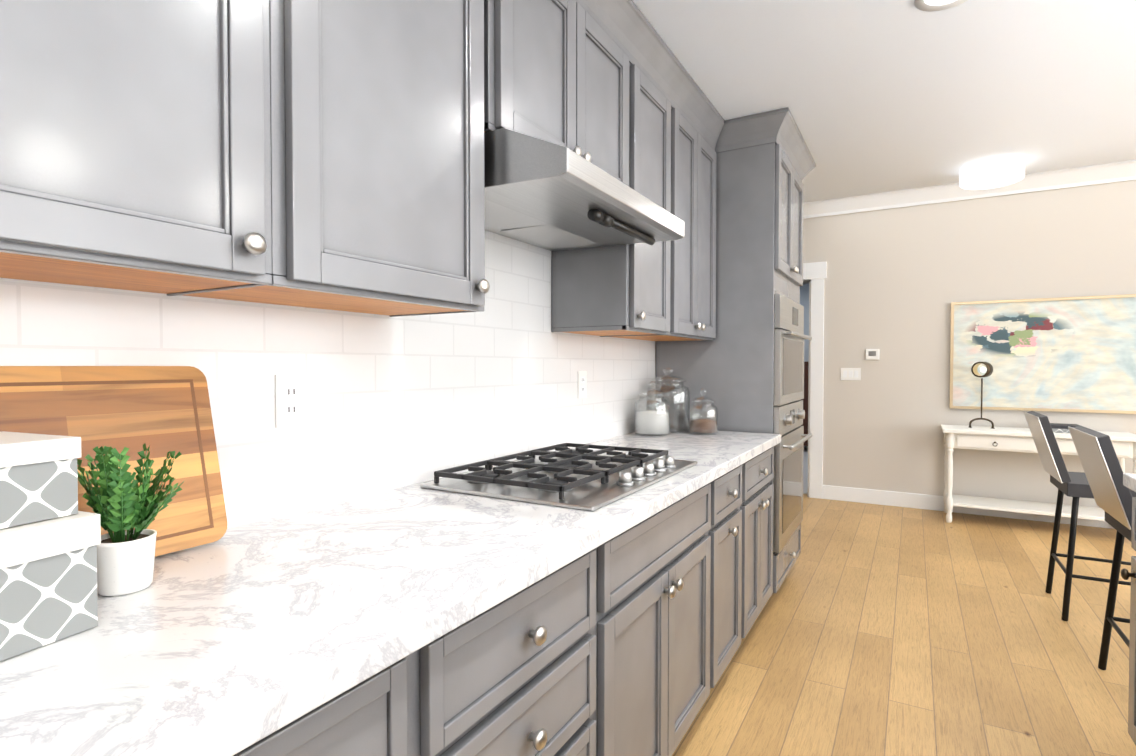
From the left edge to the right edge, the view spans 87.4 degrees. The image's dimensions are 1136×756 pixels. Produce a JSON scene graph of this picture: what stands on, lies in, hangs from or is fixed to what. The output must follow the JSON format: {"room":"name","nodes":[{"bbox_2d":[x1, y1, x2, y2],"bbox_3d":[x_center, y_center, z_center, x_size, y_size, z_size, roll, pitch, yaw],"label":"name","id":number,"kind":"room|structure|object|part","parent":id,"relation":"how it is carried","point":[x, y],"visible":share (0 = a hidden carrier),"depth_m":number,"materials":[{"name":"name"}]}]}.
{"room":"kitchen","nodes":[
{"label":"kitchen","id":0,"kind":"room"},
{"bbox_2d":[655,342,655,377],"bbox_3d":[-0.942,-0.276,0.938,0.120,3.000,7.150,1,1,30],"label":"wall","id":1,"kind":"structure","parent":0,"point":[655,359],"depth_m":3.27,"materials":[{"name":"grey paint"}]},
{"bbox_2d":[0,230,654,527],"bbox_3d":[-0.528,-0.155,1.526,0.008,0.925,3.978,1,1,30],"label":"tile backsplash","id":2,"kind":"structure","parent":1,"relation":"attached to","point":[391,403],"depth_m":1.51,"materials":[{"name":"white tile"}]},
{"bbox_2d":[275,375,304,427],"bbox_3d":[-0.627,0.051,1.345,0.006,0.116,0.072,1,1,30],"label":"electrical outlet","id":3,"kind":"object","parent":2,"relation":"attached to","point":[289,400],"visible":1,"depth_m":1.34,"materials":[{"name":"white plastic"}]},
{"bbox_2d":[578,371,586,398],"bbox_3d":[0.061,0.028,2.529,0.006,0.116,0.072,1,1,30],"label":"electrical outlet","id":4,"kind":"object","parent":2,"relation":"attached to","point":[582,384],"visible":1,"depth_m":2.52,"materials":[{"name":"white plastic"}]},
{"bbox_2d":[0,0,724,341],"bbox_3d":[-0.006,-0.712,1.712,0.693,1.092,4.803,1,1,30],"label":"upper cabinet","id":5,"kind":"object","parent":1,"relation":"attached to","point":[324,154],"visible":0.85,"depth_m":1.07,"materials":[{"name":"grey paint"}]},
{"bbox_2d":[484,128,683,250],"bbox_3d":[-0.035,-0.525,1.821,0.538,0.168,0.795,1,1,30],"label":"range hood","id":6,"kind":"object","parent":5,"relation":"attached to","point":[546,195],"visible":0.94,"depth_m":1.61,"materials":[{"name":"silver metal"}]},
{"bbox_3d":[-0.006,-1.195,1.703,0.693,0.127,4.803,1,1,30],"label":"crown","id":7,"kind":"part","parent":5,"relation":"part of","materials":[{"name":"grey paint"}]},
{"bbox_2d":[800,284,808,361],"bbox_3d":[3.488,-0.236,9.047,4.040,2.600,0.120,1,1,30],"label":"wall","id":8,"kind":"structure","parent":0,"point":[804,295],"depth_m":8.91,"materials":[{"name":"grey paint"}]},
{"bbox_2d":[803,448,807,493],"bbox_3d":[2.634,1.147,7.604,3.800,0.132,3.480,1,1,30],"label":"floor","id":9,"kind":"structure","parent":0,"point":[805,471],"depth_m":6.96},
{"bbox_2d":[801,362,808,445],"bbox_3d":[3.471,0.410,8.712,0.960,1.298,0.462,1,1,30],"label":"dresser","id":10,"kind":"object","parent":9,"relation":"on","point":[805,402],"depth_m":8.50,"materials":[{"name":"brown wood"}]},
{"bbox_2d":[633,0,1135,202],"bbox_3d":[1.412,-1.492,-0.031,6.540,0.530,8.120,1,1,30],"label":"ceiling","id":11,"kind":"structure","parent":0,"point":[877,96],"depth_m":2.54,"materials":[{"name":"white paint"}]},
{"bbox_2d":[914,0,967,11],"bbox_3d":[1.247,-1.263,1.955,0.188,0.005,0.188,1,1,30],"label":"recessed light","id":12,"kind":"object","parent":11,"relation":"in","point":[925,5],"visible":1,"depth_m":2.01,"materials":[{"name":"white paint"}]},
{"bbox_2d":[959,158,1024,189],"bbox_3d":[2.589,-1.249,3.639,0.326,0.100,0.326,1,1,30],"label":"drum light","id":13,"kind":"object","parent":11,"relation":"attached to","point":[995,173],"visible":1,"depth_m":3.55,"materials":[{"name":"white paint"}]},
{"bbox_2d":[672,494,1135,755],"bbox_3d":[1.761,1.290,0.625,6.500,0.120,9.470,1,1,30],"label":"floor","id":14,"kind":"structure","parent":0,"point":[880,630],"depth_m":2.61,"materials":[{"name":"brown wood"}]},
{"bbox_2d":[248,645,435,755],"bbox_3d":[-0.658,0.795,0.681,0.630,0.869,0.714,1,1,30],"label":"base cabinet","id":15,"kind":"object","parent":14,"relation":"on","point":[395,715],"depth_m":0.77,"materials":[{"name":"grey paint"}]},
{"bbox_2d":[436,545,607,755],"bbox_3d":[-0.340,0.784,1.229,0.630,0.869,0.554,1,1,30],"label":"base cabinet","id":16,"kind":"object","parent":14,"relation":"on","point":[529,677],"depth_m":1.08,"materials":[{"name":"grey paint"}]},
{"bbox_2d":[0,429,780,755],"bbox_3d":[-0.237,0.326,1.366,0.662,0.040,3.977,1,1,30],"label":"countertop","id":17,"kind":"structure","parent":16,"relation":"on","point":[236,640],"depth_m":0.82,"materials":[{"name":"white stone"}]},
{"bbox_2d":[0,511,100,660],"bbox_3d":[-0.754,0.247,0.638,0.217,0.143,0.342,0,1,22],"label":"decorative box","id":18,"kind":"object","parent":17,"relation":"on","point":[48,581],"visible":0.79,"depth_m":0.71,"materials":[{"name":"paper"}]},
{"bbox_2d":[0,431,80,528],"bbox_3d":[-0.750,0.125,0.644,0.179,0.097,0.304,0,1,22],"label":"decorative box","id":19,"kind":"object","parent":18,"relation":"on","point":[38,477],"visible":1,"depth_m":0.72,"materials":[{"name":"paper"}]},
{"bbox_2d":[0,366,227,556],"bbox_3d":[-0.797,0.146,0.951,0.021,0.335,0.455,-15,-6,30],"label":"cutting board","id":20,"kind":"object","parent":17,"relation":"on","point":[162,411],"visible":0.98,"depth_m":1.04,"materials":[{"name":"brown wood"}]},
{"bbox_2d":[77,443,183,595],"bbox_3d":[-0.649,0.205,0.888,0.151,0.218,0.137,1,1,30],"label":"potted plant","id":21,"kind":"object","parent":17,"relation":"on","point":[122,505],"visible":1,"depth_m":0.86,"materials":[{"name":"green plant"}]},
{"bbox_3d":[-0.660,0.275,0.886,0.080,0.078,0.080,1,1,30],"label":"pot","id":22,"kind":"part","parent":21,"relation":"part of","materials":[{"name":"ceramic"}]},
{"bbox_2d":[420,443,696,510],"bbox_3d":[0.017,0.273,1.818,0.535,0.044,0.760,1,1,30],"label":"cooktop","id":23,"kind":"object","parent":17,"relation":"in","point":[582,476],"visible":1,"depth_m":1.65,"materials":[{"name":"silver metal"}]},
{"bbox_2d":[634,381,669,435],"bbox_3d":[0.408,0.145,2.884,0.172,0.259,0.172,1,1,30],"label":"flour canister","id":24,"kind":"object","parent":17,"relation":"on","point":[651,423],"visible":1,"depth_m":2.83,"materials":[{"name":"clear glass"}]},
{"bbox_2d":[646,368,689,432],"bbox_3d":[0.517,0.109,3.071,0.224,0.324,0.224,1,1,30],"label":"canister","id":25,"kind":"object","parent":17,"relation":"on","point":[684,428],"visible":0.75,"depth_m":3.02,"materials":[{"name":"clear glass"}]},
{"bbox_2d":[689,388,717,434],"bbox_3d":[0.668,0.161,2.932,0.140,0.224,0.140,1,1,30],"label":"canister","id":26,"kind":"object","parent":17,"relation":"on","point":[704,426],"visible":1,"depth_m":2.89,"materials":[{"name":"clear glass"}]},
{"bbox_2d":[608,481,719,755],"bbox_3d":[0.011,0.772,1.833,0.630,0.869,0.843,1,1,30],"label":"base cabinet","id":27,"kind":"object","parent":14,"relation":"on","point":[664,574],"depth_m":1.64,"materials":[{"name":"grey paint"}]},
{"bbox_2d":[716,465,747,683],"bbox_3d":[0.331,0.761,2.384,0.630,0.869,0.430,1,1,30],"label":"base cabinet","id":28,"kind":"object","parent":14,"relation":"on","point":[732,603],"depth_m":2.29,"materials":[{"name":"grey paint"}]},
{"bbox_2d":[655,107,815,595],"bbox_3d":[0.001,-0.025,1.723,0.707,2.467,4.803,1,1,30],"label":"tall cabinet","id":29,"kind":"object","parent":14,"relation":"on","point":[744,368],"visible":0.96,"depth_m":3.03,"materials":[{"name":"grey paint"}]},
{"bbox_3d":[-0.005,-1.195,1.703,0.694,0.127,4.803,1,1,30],"label":"crown","id":30,"kind":"part","parent":29,"relation":"part of","materials":[{"name":"grey paint"}]},
{"bbox_2d":[748,449,773,631],"bbox_3d":[0.594,0.752,2.836,0.630,0.869,0.617,1,1,30],"label":"base cabinet","id":31,"kind":"object","parent":14,"relation":"on","point":[760,471],"depth_m":2.67,"materials":[{"name":"grey paint"}]},
{"bbox_2d":[941,425,1135,522],"bbox_3d":[3.598,0.780,4.600,1.205,0.745,0.445,1,1,30],"label":"console table","id":32,"kind":"object","parent":14,"relation":"on","point":[1011,439],"visible":0.6,"depth_m":4.57,"materials":[{"name":"white wood"}]},
{"bbox_2d":[969,362,994,428],"bbox_3d":[3.324,0.136,4.778,0.085,0.533,0.163,-1,1,-37],"label":"table lamp","id":33,"kind":"object","parent":32,"relation":"on","point":[989,366],"visible":1,"depth_m":4.78,"materials":[{"name":"brown metal"}]},
{"bbox_2d":[1050,423,1079,432],"bbox_3d":[3.733,0.380,4.528,0.295,0.054,0.230,1,1,30],"label":"books","id":34,"kind":"object","parent":32,"relation":"on","point":[1059,428],"visible":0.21,"depth_m":4.44,"materials":[{"name":"paper"}]},
{"bbox_2d":[1024,411,1135,620],"bbox_3d":[2.662,0.686,2.999,0.543,0.998,0.435,1,1,30],"label":"bar stool","id":35,"kind":"object","parent":14,"relation":"on","point":[1074,485],"visible":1,"depth_m":2.93,"materials":[{"name":"grey metal"}]},
{"bbox_2d":[1068,426,1131,669],"bbox_3d":[2.221,0.702,2.180,0.543,0.998,0.435,1,1,30],"label":"bar stool","id":36,"kind":"object","parent":14,"relation":"on","point":[1103,471],"visible":0.92,"depth_m":2.27,"materials":[{"name":"grey metal"}]},
{"bbox_2d":[1121,481,1135,744],"bbox_3d":[1.088,0.811,-0.150,0.996,0.869,4.071,1,1,30],"label":"kitchen island","id":37,"kind":"object","parent":14,"relation":"on","point":[1125,574],"depth_m":1.78,"materials":[{"name":"grey paint"}]},
{"bbox_2d":[1123,473,1135,488],"bbox_3d":[1.238,0.357,-0.243,1.253,0.040,4.136,1,1,30],"label":"island countertop","id":38,"kind":"structure","parent":37,"relation":"on","point":[1129,478],"depth_m":1.81,"materials":[{"name":"white stone"}]},
{"bbox_2d":[803,180,1135,507],"bbox_3d":[4.109,-0.349,4.637,6.300,3.000,0.120,1,1,30],"label":"wall","id":39,"kind":"structure","parent":0,"point":[897,281],"depth_m":5.12,"materials":[{"name":"grey paint"}]},
{"bbox_2d":[803,262,826,498],"bbox_3d":[1.964,0.019,5.873,1.086,2.215,0.148,1,1,30],"label":"door frame","id":40,"kind":"structure","parent":39,"relation":"attached to","point":[815,273],"depth_m":5.58,"materials":[{"name":"white paint"}]},
{"bbox_2d":[841,368,860,379],"bbox_3d":[2.589,-0.036,5.449,0.167,0.113,0.008,1,1,30],"label":"switch plate","id":41,"kind":"object","parent":39,"relation":"attached to","point":[850,373],"visible":1,"depth_m":5.45,"materials":[{"name":"white plastic"}]},
{"bbox_2d":[865,349,879,359],"bbox_3d":[2.738,-0.212,5.350,0.112,0.098,0.024,1,1,30],"label":"thermostat","id":42,"kind":"object","parent":39,"relation":"attached to","point":[872,354],"visible":1,"depth_m":5.34,"materials":[{"name":"white plastic"}]},
{"bbox_2d":[822,485,1113,528],"bbox_3d":[4.074,1.087,4.606,6.300,0.130,0.016,1,1,30],"label":"baseboard","id":43,"kind":"structure","parent":39,"relation":"attached to","point":[900,499],"depth_m":5.20,"materials":[{"name":"white paint"}]},
{"bbox_2d":[803,160,1135,218],"bbox_3d":[4.056,-1.557,4.522,6.300,0.140,0.090,1,1,30],"label":"crown molding","id":44,"kind":"structure","parent":39,"relation":"attached to","point":[1120,171],"depth_m":4.96,"materials":[{"name":"white paint"}]},
{"bbox_2d":[949,294,1135,413],"bbox_3d":[3.773,-0.185,4.741,1.223,0.896,0.038,1,1,30],"label":"painting","id":45,"kind":"object","parent":39,"relation":"attached to","point":[1068,354],"visible":0.96,"depth_m":4.71,"materials":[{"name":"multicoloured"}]}
]}

